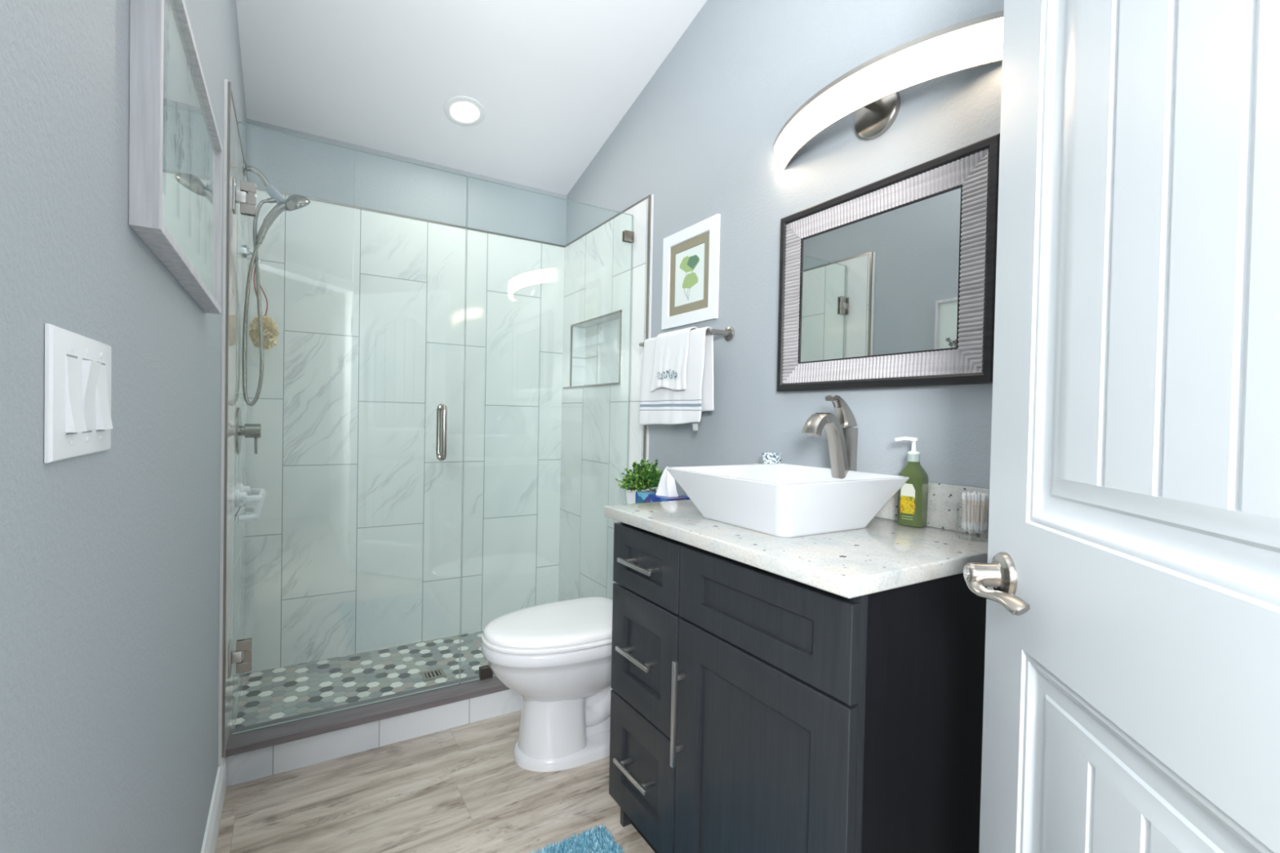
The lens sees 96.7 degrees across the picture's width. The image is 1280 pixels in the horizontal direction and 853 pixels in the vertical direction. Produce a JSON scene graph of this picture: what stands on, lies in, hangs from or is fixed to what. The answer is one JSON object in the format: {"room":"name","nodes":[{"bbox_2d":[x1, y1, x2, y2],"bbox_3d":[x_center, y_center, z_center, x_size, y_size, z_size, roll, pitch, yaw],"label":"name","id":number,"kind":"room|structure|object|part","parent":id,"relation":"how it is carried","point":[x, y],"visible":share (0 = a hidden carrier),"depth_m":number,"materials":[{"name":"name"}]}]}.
{"room":"bathroom","nodes":[
{"label":"bathroom","id":0,"kind":"room"},
{"bbox_2d":[0,0,248,852],"bbox_3d":[-1.121,-0.438,1.395,0.132,3.149,2.763,1,1,-32],"label":"wall","id":1,"kind":"structure","parent":0,"point":[109,559],"depth_m":0.64,"materials":[{"name":"grey paint"}]},
{"bbox_2d":[44,323,112,462],"bbox_3d":[-0.537,-0.030,0.554,0.012,0.116,0.183,1,1,-32],"label":"light switch","id":2,"kind":"object","parent":1,"relation":"attached to","point":[77,420],"visible":1,"depth_m":0.52,"materials":[{"name":"white plastic"}]},
{"bbox_2d":[128,0,222,314],"bbox_3d":[-0.818,-0.459,1.036,0.030,0.396,0.751,1,1,-32],"label":"framed botanical print","id":3,"kind":"object","parent":1,"relation":"attached to","point":[175,149],"visible":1,"depth_m":0.86,"materials":[{"name":"white wood"}]},
{"bbox_2d":[162,118,168,230],"bbox_3d":[-0.823,-0.462,1.033,0.019,0.374,0.723,1,1,-32],"label":"print","id":4,"kind":"object","parent":3,"relation":"attached to","point":[165,121],"depth_m":0.81,"materials":[{"name":"white paper"}]},
{"bbox_2d":[200,757,226,852],"bbox_3d":[-0.840,1.090,1.029,0.014,0.116,1.748,1,1,-32],"label":"baseboard","id":5,"kind":"structure","parent":1,"relation":"attached to","point":[211,832],"depth_m":1.55,"materials":[{"name":"white paint"}]},
{"bbox_2d":[217,78,227,767],"bbox_3d":[-1.236,-0.002,1.687,0.008,2.032,0.012,1,1,-32],"label":"trim","id":6,"kind":"structure","parent":1,"relation":"attached to","point":[225,81],"depth_m":1.68,"materials":[{"name":"white"}]},
{"bbox_2d":[222,81,248,757],"bbox_3d":[-1.486,-0.025,2.100,0.015,2.017,0.955,1,1,-32],"label":"trim","id":7,"kind":"structure","parent":1,"relation":"attached to","point":[229,88],"depth_m":1.70,"materials":[{"name":"silver metal"}]},
{"bbox_2d":[235,407,261,453],"bbox_3d":[-1.435,0.016,2.091,0.070,0.170,0.170,1,1,-32],"label":"shower valve","id":8,"kind":"object","parent":1,"relation":"attached to","point":[249,430],"visible":1,"depth_m":2.07,"materials":[{"name":"silver metal"}]},
{"bbox_3d":[-1.461,0.016,2.075,0.007,0.170,0.170,1,1,-32],"label":"plate","id":9,"kind":"part","parent":8,"relation":"part of","materials":[{"name":"silver metal"}]},
{"bbox_3d":[-1.432,0.016,2.093,0.065,0.053,0.053,1,1,-32],"label":"knob","id":10,"kind":"part","parent":8,"relation":"part of","materials":[{"name":"silver metal"}]},
{"bbox_3d":[-1.419,0.069,2.103,0.010,0.065,0.010,1,1,-32],"label":"lever","id":11,"kind":"part","parent":8,"relation":"part of","materials":[{"name":"silver metal"}]},
{"bbox_2d":[235,483,266,522],"bbox_3d":[-1.455,0.278,2.133,0.084,0.114,0.262,1,1,-32],"label":"soap shelf","id":12,"kind":"object","parent":1,"relation":"attached to","point":[242,495],"visible":1,"depth_m":2.06,"materials":[{"name":"white plastic"}]},
{"bbox_2d":[235,488,248,506],"bbox_3d":[-1.426,0.253,2.039,0.034,0.059,0.060,1,1,-32],"label":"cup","id":13,"kind":"object","parent":12,"relation":"on","point":[242,497],"depth_m":2.02,"materials":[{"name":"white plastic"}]},
{"bbox_2d":[239,483,250,495],"bbox_3d":[-1.525,0.249,2.200,0.034,0.059,0.060,1,1,-32],"label":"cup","id":14,"kind":"object","parent":12,"relation":"on","point":[242,489],"depth_m":2.19,"materials":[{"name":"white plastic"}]},
{"bbox_2d":[243,244,260,262],"bbox_3d":[-1.539,-0.684,2.260,0.056,0.064,0.052,1,1,-32],"label":"wall bracket","id":15,"kind":"object","parent":1,"relation":"attached to","point":[246,251],"visible":0.78,"depth_m":2.24,"materials":[{"name":"silver metal"}]},
{"bbox_2d":[243,244,250,258],"bbox_3d":[-1.553,-0.690,2.251,0.022,0.052,0.052,1,1,-32],"label":"cup","id":16,"kind":"object","parent":15,"relation":"on","point":[246,251],"depth_m":2.24,"materials":[{"name":"silver metal"}]},
{"bbox_2d":[248,269,279,350],"bbox_3d":[-1.552,-0.488,2.351,0.109,0.345,0.164,1,1,-32],"label":"sponge","id":17,"kind":"object","parent":1,"relation":"attached to","point":[270,339],"visible":0.8,"depth_m":2.35,"materials":[{"name":"beige"}]},
{"bbox_3d":[-1.555,-0.548,2.317,0.038,0.225,0.108,1,1,-11],"label":"cord","id":18,"kind":"part","parent":17,"relation":"part of","materials":[{"name":"beige fabric"}]},
{"bbox_2d":[243,160,284,204],"bbox_3d":[-1.467,-0.949,2.227,0.139,0.149,0.060,1,1,-32],"label":"shower arm","id":19,"kind":"object","parent":1,"relation":"attached to","point":[276,197],"visible":0.91,"depth_m":2.22},
{"bbox_2d":[266,197,276,203],"bbox_3d":[-1.443,-0.889,2.237,0.039,0.030,0.022,1,1,-32],"label":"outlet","id":20,"kind":"object","parent":19,"relation":"attached to","point":[272,200],"depth_m":2.23,"materials":[{"name":"silver metal"}]},
{"bbox_2d":[242,194,310,405],"bbox_3d":[-1.430,-0.502,2.243,0.221,0.846,0.097,1,1,-32],"label":"shower","id":21,"kind":"object","parent":19,"relation":"hanging from","point":[295,202],"visible":0.96,"depth_m":2.21,"materials":[{"name":"silver metal"}]},
{"bbox_2d":[228,121,466,734],"bbox_3d":[-1.009,0.016,2.038,0.739,1.988,0.108,1,1,-32],"label":"shower door","id":22,"kind":"structure","parent":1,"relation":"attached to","point":[249,209],"depth_m":1.88,"materials":[{"name":"clear glass"}]},
{"bbox_3d":[-1.324,0.754,1.865,0.034,0.100,0.056,1,1,-32],"label":"wall plate","id":23,"kind":"part","parent":22,"relation":"part of","materials":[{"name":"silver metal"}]},
{"bbox_3d":[-1.294,-0.742,1.842,0.034,0.100,0.056,1,1,-32],"label":"wall plate","id":24,"kind":"part","parent":22,"relation":"part of","materials":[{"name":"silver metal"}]},
{"bbox_3d":[-0.763,0.022,2.189,0.026,0.219,0.108,1,1,-32],"label":"pull handle","id":25,"kind":"part","parent":22,"relation":"part of","materials":[{"name":"silver metal"}]},
{"bbox_2d":[225,672,510,756],"bbox_3d":[-0.693,1.020,2.227,1.517,0.030,0.162,1,1,-32],"label":"shower threshold","id":26,"kind":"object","parent":1,"relation":"attached to","point":[257,739],"depth_m":2.00,"materials":[{"name":"grey stone"}]},
{"bbox_2d":[459,176,634,683],"bbox_3d":[-0.371,0.024,2.430,0.750,1.990,0.024,1,1,-32],"label":"fixed glass panel","id":27,"kind":"object","parent":26,"relation":"on","point":[486,672],"visible":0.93,"depth_m":2.30,"materials":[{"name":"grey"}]},
{"bbox_2d":[226,688,521,786],"bbox_3d":[-0.695,1.082,2.229,1.518,0.102,0.138,1,1,-32],"label":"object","id":28,"kind":"structure","parent":1,"relation":"attached to","point":[249,766],"depth_m":1.98,"materials":[{"name":"tile"}]},
{"bbox_2d":[244,118,566,673],"bbox_3d":[-1.122,-0.112,2.946,1.518,2.451,0.134,1,1,-32],"label":"wall","id":29,"kind":"structure","parent":0,"point":[353,546],"depth_m":2.82,"materials":[{"name":"stone"}]},
{"bbox_2d":[256,186,564,247],"bbox_3d":[-1.071,-1.038,2.878,1.494,0.010,0.015,1,1,-32],"label":"trim","id":30,"kind":"structure","parent":29,"relation":"attached to","point":[257,188],"depth_m":2.84,"materials":[{"name":"silver metal"}]},
{"bbox_2d":[215,631,655,852],"bbox_3d":[-0.536,1.214,-0.112,3.940,0.115,6.020,1,1,-32],"label":"floor","id":31,"kind":"structure","parent":0,"point":[462,788],"depth_m":1.79,"materials":[{"name":"grey wood"}]},
{"bbox_2d":[419,667,446,681],"bbox_3d":[-0.924,1.107,2.540,0.096,0.004,0.096,1,1,-32],"label":"shower drain","id":32,"kind":"object","parent":31,"relation":"on","point":[436,673],"visible":1,"depth_m":2.54,"materials":[{"name":"silver metal"}]},
{"bbox_2d":[481,519,621,772],"bbox_3d":[-0.178,0.746,2.079,0.791,0.800,0.442,1,1,-32],"label":"toilet","id":33,"kind":"object","parent":31,"relation":"on","point":[556,655],"visible":0.52,"depth_m":1.90,"materials":[{"name":"white ceramic"}]},
{"bbox_3d":[-0.284,0.715,2.013,0.542,0.018,0.388,1,1,-32],"label":"seat","id":34,"kind":"part","parent":33,"relation":"part of","materials":[{"name":"white plastic"}]},
{"bbox_3d":[-0.278,0.690,2.015,0.543,0.032,0.382,1,1,-32],"label":"lid","id":35,"kind":"part","parent":33,"relation":"part of","materials":[{"name":"white plastic"}]},
{"bbox_3d":[0.071,0.565,2.227,0.200,0.357,0.424,1,1,-32],"label":"tank","id":36,"kind":"part","parent":33,"relation":"part of","materials":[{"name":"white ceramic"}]},
{"bbox_2d":[528,823,624,852],"bbox_3d":[-0.119,1.147,1.168,0.517,0.026,0.774,1,1,-32],"label":"bath rug","id":37,"kind":"object","parent":31,"relation":"on","point":[597,840],"visible":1,"depth_m":1.55,"materials":[{"name":"blue fabric"}]},
{"bbox_2d":[608,522,986,852],"bbox_3d":[0.349,0.717,1.423,0.584,0.898,0.812,1,1,-32],"label":"vanity cabinet","id":38,"kind":"object","parent":31,"relation":"on","point":[753,709],"visible":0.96,"depth_m":1.12,"materials":[{"name":"black wood"}]},
{"bbox_3d":[-0.012,0.910,1.492,0.046,0.011,0.160,1,1,-32],"label":"handle","id":39,"kind":"part","parent":38,"relation":"part of","materials":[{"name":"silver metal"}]},
{"bbox_3d":[-0.006,0.603,1.488,0.046,0.011,0.160,1,1,-32],"label":"handle","id":40,"kind":"part","parent":38,"relation":"part of","materials":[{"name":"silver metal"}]},
{"bbox_3d":[-0.001,0.362,1.484,0.046,0.011,0.160,1,1,-32],"label":"handle","id":41,"kind":"part","parent":38,"relation":"part of","materials":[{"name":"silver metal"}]},
{"bbox_3d":[0.005,0.910,1.506,0.020,0.300,0.320,1,1,-32],"label":"drawer","id":42,"kind":"part","parent":38,"relation":"part of","materials":[{"name":"black wood"}]},
{"bbox_3d":[0.011,0.603,1.501,0.020,0.302,0.320,1,1,-32],"label":"drawer","id":43,"kind":"part","parent":38,"relation":"part of","materials":[{"name":"black wood"}]},
{"bbox_3d":[0.016,0.362,1.497,0.020,0.168,0.320,1,1,-32],"label":"drawer","id":44,"kind":"part","parent":38,"relation":"part of","materials":[{"name":"black wood"}]},
{"bbox_3d":[0.089,0.665,1.322,0.034,0.245,0.011,1,1,-32],"label":"handle","id":45,"kind":"part","parent":38,"relation":"part of","materials":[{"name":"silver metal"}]},
{"bbox_3d":[0.221,0.766,1.156,0.020,0.608,0.486,1,1,-32],"label":"door","id":46,"kind":"part","parent":38,"relation":"part of","materials":[{"name":"black wood"}]},
{"bbox_3d":[0.229,0.372,1.150,0.020,0.168,0.486,1,1,-32],"label":"false drawer","id":47,"kind":"part","parent":38,"relation":"part of","materials":[{"name":"black wood"}]},
{"bbox_2d":[604,462,989,598],"bbox_3d":[0.365,0.199,1.409,0.585,0.138,0.831,1,1,-32],"label":"countertop","id":48,"kind":"structure","parent":38,"relation":"on","point":[883,555],"depth_m":1.17,"materials":[{"name":"white stone"}]},
{"bbox_2d":[615,458,662,503],"bbox_3d":[0.021,0.237,2.338,0.216,0.215,0.214,1,1,-32],"label":"potted plant","id":49,"kind":"object","parent":48,"relation":"on","point":[645,478],"visible":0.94,"depth_m":2.31,"materials":[{"name":"green plant"}]},
{"bbox_3d":[0.009,0.296,2.351,0.104,0.098,0.104,1,1,-32],"label":"pot","id":50,"kind":"part","parent":49,"relation":"part of","materials":[{"name":"ceramic"}]},
{"bbox_2d":[635,466,690,503],"bbox_3d":[0.089,0.247,2.114,0.113,0.206,0.220,1,1,-32],"label":"tissue box","id":51,"kind":"object","parent":48,"relation":"on","point":[666,491],"visible":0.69,"depth_m":2.07,"materials":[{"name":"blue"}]},
{"bbox_2d":[761,453,781,463],"bbox_3d":[0.409,0.157,1.777,0.061,0.147,0.061,1,1,-32],"label":"tumbler","id":52,"kind":"object","parent":48,"relation":"on","point":[766,458],"visible":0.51,"depth_m":1.75,"materials":[{"name":"ceramic"}]},
{"bbox_2d":[666,463,909,537],"bbox_3d":[0.352,0.174,1.415,0.429,0.122,0.422,1,1,-32],"label":"vessel sink","id":53,"kind":"object","parent":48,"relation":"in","point":[785,500],"visible":0.99,"depth_m":1.28,"materials":[{"name":"white ceramic"}]},
{"bbox_2d":[801,395,857,479],"bbox_3d":[0.499,0.077,1.486,0.181,0.320,0.058,1,1,-32],"label":"faucet","id":54,"kind":"object","parent":48,"relation":"on","point":[842,437],"visible":0.75,"depth_m":1.49,"materials":[{"name":"silver metal"}]},
{"bbox_3d":[0.482,0.096,1.477,0.143,0.263,0.046,1,1,-32],"label":"spout","id":55,"kind":"part","parent":54,"relation":"part of","materials":[{"name":"silver metal"}]},
{"bbox_3d":[0.531,-0.038,1.503,0.102,0.088,0.038,1,1,-32],"label":"lever handle","id":56,"kind":"part","parent":54,"relation":"part of","materials":[{"name":"silver metal"}]},
{"bbox_2d":[894,436,928,528],"bbox_3d":[0.660,0.133,1.390,0.047,0.216,0.072,0,1,-38],"label":"soap bottle","id":57,"kind":"object","parent":48,"relation":"on","point":[913,496],"visible":1,"depth_m":1.37,"materials":[{"name":"green plastic"}]},
{"bbox_2d":[955,500,988,542],"bbox_3d":[0.731,0.206,1.246,0.072,0.078,0.072,1,1,-32],"label":"jar","id":58,"kind":"object","parent":48,"relation":"on","point":[972,538],"visible":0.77,"depth_m":1.25,"materials":[{"name":"clear glass"}]},
{"bbox_2d":[961,492,964,528],"bbox_3d":[0.714,0.185,1.259,0.005,0.080,0.005,0,0,-32],"label":"cotton swab","id":59,"kind":"object","parent":58,"relation":"in","point":[962,522],"visible":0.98,"depth_m":1.26,"materials":[{"name":"white"}]},
{"bbox_2d":[963,493,964,529],"bbox_3d":[0.711,0.186,1.248,0.007,0.080,0.005,2,1,36],"label":"cotton swab","id":60,"kind":"object","parent":58,"relation":"in","point":[963,493],"visible":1,"depth_m":1.25,"materials":[{"name":"white fabric"}]},
{"bbox_2d":[964,493,967,529],"bbox_3d":[0.708,0.185,1.240,0.008,0.080,0.005,1,1,-1],"label":"cotton swab","id":61,"kind":"object","parent":58,"relation":"in","point":[965,494],"visible":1,"depth_m":1.24,"materials":[{"name":"white"}]},
{"bbox_2d":[967,492,969,528],"bbox_3d":[0.718,0.184,1.244,0.007,0.080,0.005,1,1,-9],"label":"cotton swab","id":62,"kind":"object","parent":58,"relation":"in","point":[968,492],"visible":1,"depth_m":1.24,"materials":[{"name":"white fabric"}]},
{"bbox_2d":[968,493,970,529],"bbox_3d":[0.716,0.185,1.237,0.006,0.080,0.006,-1,1,-32],"label":"cotton swab","id":63,"kind":"object","parent":58,"relation":"in","point":[969,494],"visible":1,"depth_m":1.24,"materials":[{"name":"white fabric"}]},
{"bbox_2d":[970,493,972,524],"bbox_3d":[0.726,0.186,1.248,0.006,0.080,0.006,0,-1,-32],"label":"cotton swab","id":64,"kind":"object","parent":58,"relation":"in","point":[971,493],"visible":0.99,"depth_m":1.25,"materials":[{"name":"white"}]},
{"bbox_2d":[970,493,974,530],"bbox_3d":[0.718,0.184,1.229,0.005,0.080,0.006,-1,3,-32],"label":"cotton swab","id":65,"kind":"object","parent":58,"relation":"in","point":[973,494],"visible":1,"depth_m":1.23,"materials":[{"name":"white"}]},
{"bbox_2d":[973,493,976,529],"bbox_3d":[0.725,0.183,1.233,0.005,0.080,0.005,0,2,-32],"label":"cotton swab","id":66,"kind":"object","parent":58,"relation":"in","point":[974,522],"visible":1,"depth_m":1.23,"materials":[{"name":"white fabric"}]},
{"bbox_2d":[974,494,977,531],"bbox_3d":[0.722,0.186,1.223,0.005,0.080,0.008,2,1,40],"label":"cotton swab","id":67,"kind":"object","parent":58,"relation":"in","point":[976,495],"visible":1,"depth_m":1.22,"materials":[{"name":"white fabric"}]},
{"bbox_2d":[977,494,980,531],"bbox_3d":[0.729,0.186,1.226,0.005,0.080,0.008,1,1,7],"label":"cotton swab","id":68,"kind":"object","parent":58,"relation":"in","point":[979,495],"visible":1,"depth_m":1.23,"materials":[{"name":"white"}]},
{"bbox_2d":[978,492,981,528],"bbox_3d":[0.743,0.183,1.246,0.006,0.080,0.005,2,1,-32],"label":"cotton swab","id":69,"kind":"object","parent":58,"relation":"in","point":[980,492],"visible":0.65,"depth_m":1.24,"materials":[{"name":"white"}]},
{"bbox_2d":[979,493,983,530],"bbox_3d":[0.738,0.186,1.230,0.005,0.080,0.008,1,1,-3],"label":"cotton swab","id":70,"kind":"object","parent":58,"relation":"in","point":[982,494],"visible":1,"depth_m":1.23,"materials":[{"name":"white"}]},
{"bbox_2d":[980,494,985,531],"bbox_3d":[0.737,0.186,1.223,0.005,0.080,0.009,1,1,-23],"label":"cotton swab","id":71,"kind":"object","parent":58,"relation":"in","point":[984,495],"visible":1,"depth_m":1.22,"materials":[{"name":"white"}]},
{"bbox_2d":[982,493,986,530],"bbox_3d":[0.746,0.185,1.231,0.005,0.080,0.005,1,2,-32],"label":"cotton swab","id":72,"kind":"object","parent":58,"relation":"in","point":[984,523],"visible":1,"depth_m":1.23,"materials":[{"name":"white"}]},
{"bbox_2d":[985,493,989,529],"bbox_3d":[0.753,0.184,1.235,0.005,0.080,0.005,1,2,-32],"label":"cotton swab","id":73,"kind":"object","parent":58,"relation":"in","point":[988,495],"visible":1,"depth_m":1.23,"materials":[{"name":"white"}]},
{"bbox_3d":[0.586,0.726,1.105,0.512,0.898,0.015,1,1,-32],"label":"panel","id":74,"kind":"part","parent":38,"relation":"part of","materials":[{"name":"black wood"}]},
{"bbox_2d":[235,0,706,195],"bbox_3d":[-0.224,-1.758,1.512,1.760,0.983,3.440,1,1,-32],"label":"ceiling","id":75,"kind":"structure","parent":0,"point":[553,80],"depth_m":2.36,"materials":[{"name":"white paint"}]},
{"bbox_2d":[444,96,484,126],"bbox_3d":[-0.794,-1.426,2.579,0.180,0.049,0.174,1,1,-32],"label":"recessed light","id":76,"kind":"object","parent":75,"relation":"in","point":[465,111],"visible":1,"depth_m":2.57,"materials":[{"name":"white paint"}]},
{"bbox_2d":[558,0,1004,600],"bbox_3d":[0.476,-0.500,1.905,0.134,3.322,3.318,1,1,-32],"label":"wall","id":77,"kind":"structure","parent":0,"point":[700,136],"depth_m":1.99,"materials":[{"name":"grey paint"}]},
{"bbox_2d":[562,309,622,388],"bbox_3d":[-0.262,-0.384,2.975,0.010,0.352,0.657,1,1,-32],"label":"trim","id":78,"kind":"structure","parent":77,"relation":"attached to","point":[618,311],"depth_m":2.91,"materials":[{"name":"silver metal"}]},
{"bbox_2d":[571,312,620,386],"bbox_3d":[-0.198,-0.384,2.962,0.094,0.344,0.564,1,1,-32],"label":"wall niche","id":79,"kind":"object","parent":77,"relation":"in","point":[595,343],"visible":0.54,"depth_m":3.09,"materials":[{"name":"tile"}]},
{"bbox_2d":[564,195,651,466],"bbox_3d":[-0.211,0.054,2.895,0.015,2.156,0.913,1,1,-32],"label":"trim","id":80,"kind":"structure","parent":77,"relation":"attached to","point":[649,197],"depth_m":2.50,"materials":[{"name":"silver metal"}]},
{"bbox_2d":[645,194,653,463],"bbox_3d":[0.033,0.065,2.504,0.008,2.156,0.009,1,1,-32],"label":"trim","id":81,"kind":"structure","parent":77,"relation":"attached to","point":[652,195],"depth_m":2.49,"materials":[{"name":"white"}]},
{"bbox_2d":[639,326,734,346],"bbox_3d":[0.163,-0.339,2.216,0.095,0.052,0.507,1,1,-32],"label":"towel bar","id":82,"kind":"object","parent":77,"relation":"attached to","point":[728,333],"visible":0.54,"depth_m":2.02,"materials":[{"name":"silver metal"}]},
{"bbox_2d":[639,326,714,431],"bbox_3d":[0.132,-0.173,2.182,0.070,0.369,0.417,1,1,-32],"label":"bath towel","id":83,"kind":"object","parent":82,"relation":"hanging from","point":[661,406],"visible":0.6,"depth_m":2.07,"materials":[{"name":"fabric"}]},
{"bbox_2d":[650,326,697,391],"bbox_3d":[0.137,-0.251,2.173,0.092,0.233,0.238,1,1,-32],"label":"hand towel","id":84,"kind":"object","parent":83,"relation":"hanging from","point":[671,348],"visible":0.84,"depth_m":2.15,"materials":[{"name":"white fabric"}]},
{"bbox_3d":[0.287,-0.334,2.026,0.083,0.052,0.052,1,1,-32],"label":"post","id":85,"kind":"part","parent":82,"relation":"part of","materials":[{"name":"silver metal"}]},
{"bbox_2d":[661,213,720,330],"bbox_3d":[0.193,-0.595,2.249,0.013,0.383,0.359,1,1,-32],"label":"print","id":86,"kind":"object","parent":77,"relation":"attached to","point":[691,255],"visible":1,"depth_m":2.23,"materials":[{"name":"white paper"}]},
{"bbox_2d":[754,462,989,537],"bbox_3d":[0.607,0.185,1.557,0.020,0.106,0.831,1,1,-32],"label":"backsplash","id":87,"kind":"structure","parent":77,"relation":"attached to","point":[942,506],"depth_m":1.35,"materials":[{"name":"white stone"}]},
{"bbox_2d":[776,133,999,391],"bbox_3d":[0.621,-0.376,1.532,0.032,0.545,0.653,1,1,-32],"label":"wall mirror","id":88,"kind":"object","parent":77,"relation":"attached to","point":[890,282],"visible":1,"depth_m":1.46,"materials":[{"name":"silver wood"}]},
{"bbox_2d":[800,187,960,362],"bbox_3d":[0.619,-0.376,1.531,0.004,0.381,0.489,1,1,-32],"label":"mirror glass","id":89,"kind":"object","parent":88,"relation":"attached to","point":[882,283],"depth_m":1.49,"materials":[{"name":"silver mirror"}]},
{"bbox_2d":[773,10,1004,170],"bbox_3d":[0.585,-0.846,1.500,0.147,0.132,0.737,1,1,-32],"label":"vanity light","id":90,"kind":"object","parent":77,"relation":"attached to","point":[870,90],"visible":0.98,"depth_m":1.39,"materials":[{"name":"white glass"}]},
{"bbox_3d":[0.579,-0.866,1.495,0.110,0.020,0.030,1,1,-32],"label":"stem","id":91,"kind":"part","parent":90,"relation":"part of","materials":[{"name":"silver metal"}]},
{"bbox_3d":[0.599,-0.852,1.508,0.116,0.074,0.700,1,1,-32],"label":"plate","id":92,"kind":"part","parent":90,"relation":"part of","materials":[{"name":"silver metal"}]},
{"bbox_3d":[0.857,-0.468,0.263,0.958,3.322,0.120,1,1,-32],"label":"wall","id":93,"kind":"structure","parent":0,"visible":0},
{"bbox_2d":[963,0,1279,852],"bbox_3d":[0.455,0.157,0.469,0.090,2.028,0.822,1,1,10],"label":"door","id":94,"kind":"structure","parent":93,"relation":"in","point":[1131,575],"depth_m":0.56,"materials":[{"name":"white paint"}]},
{"bbox_3d":[0.490,0.213,0.783,0.054,0.067,0.136,1,1,10],"label":"handle","id":95,"kind":"part","parent":94,"relation":"part of","materials":[{"name":"silver metal"}]}
]}

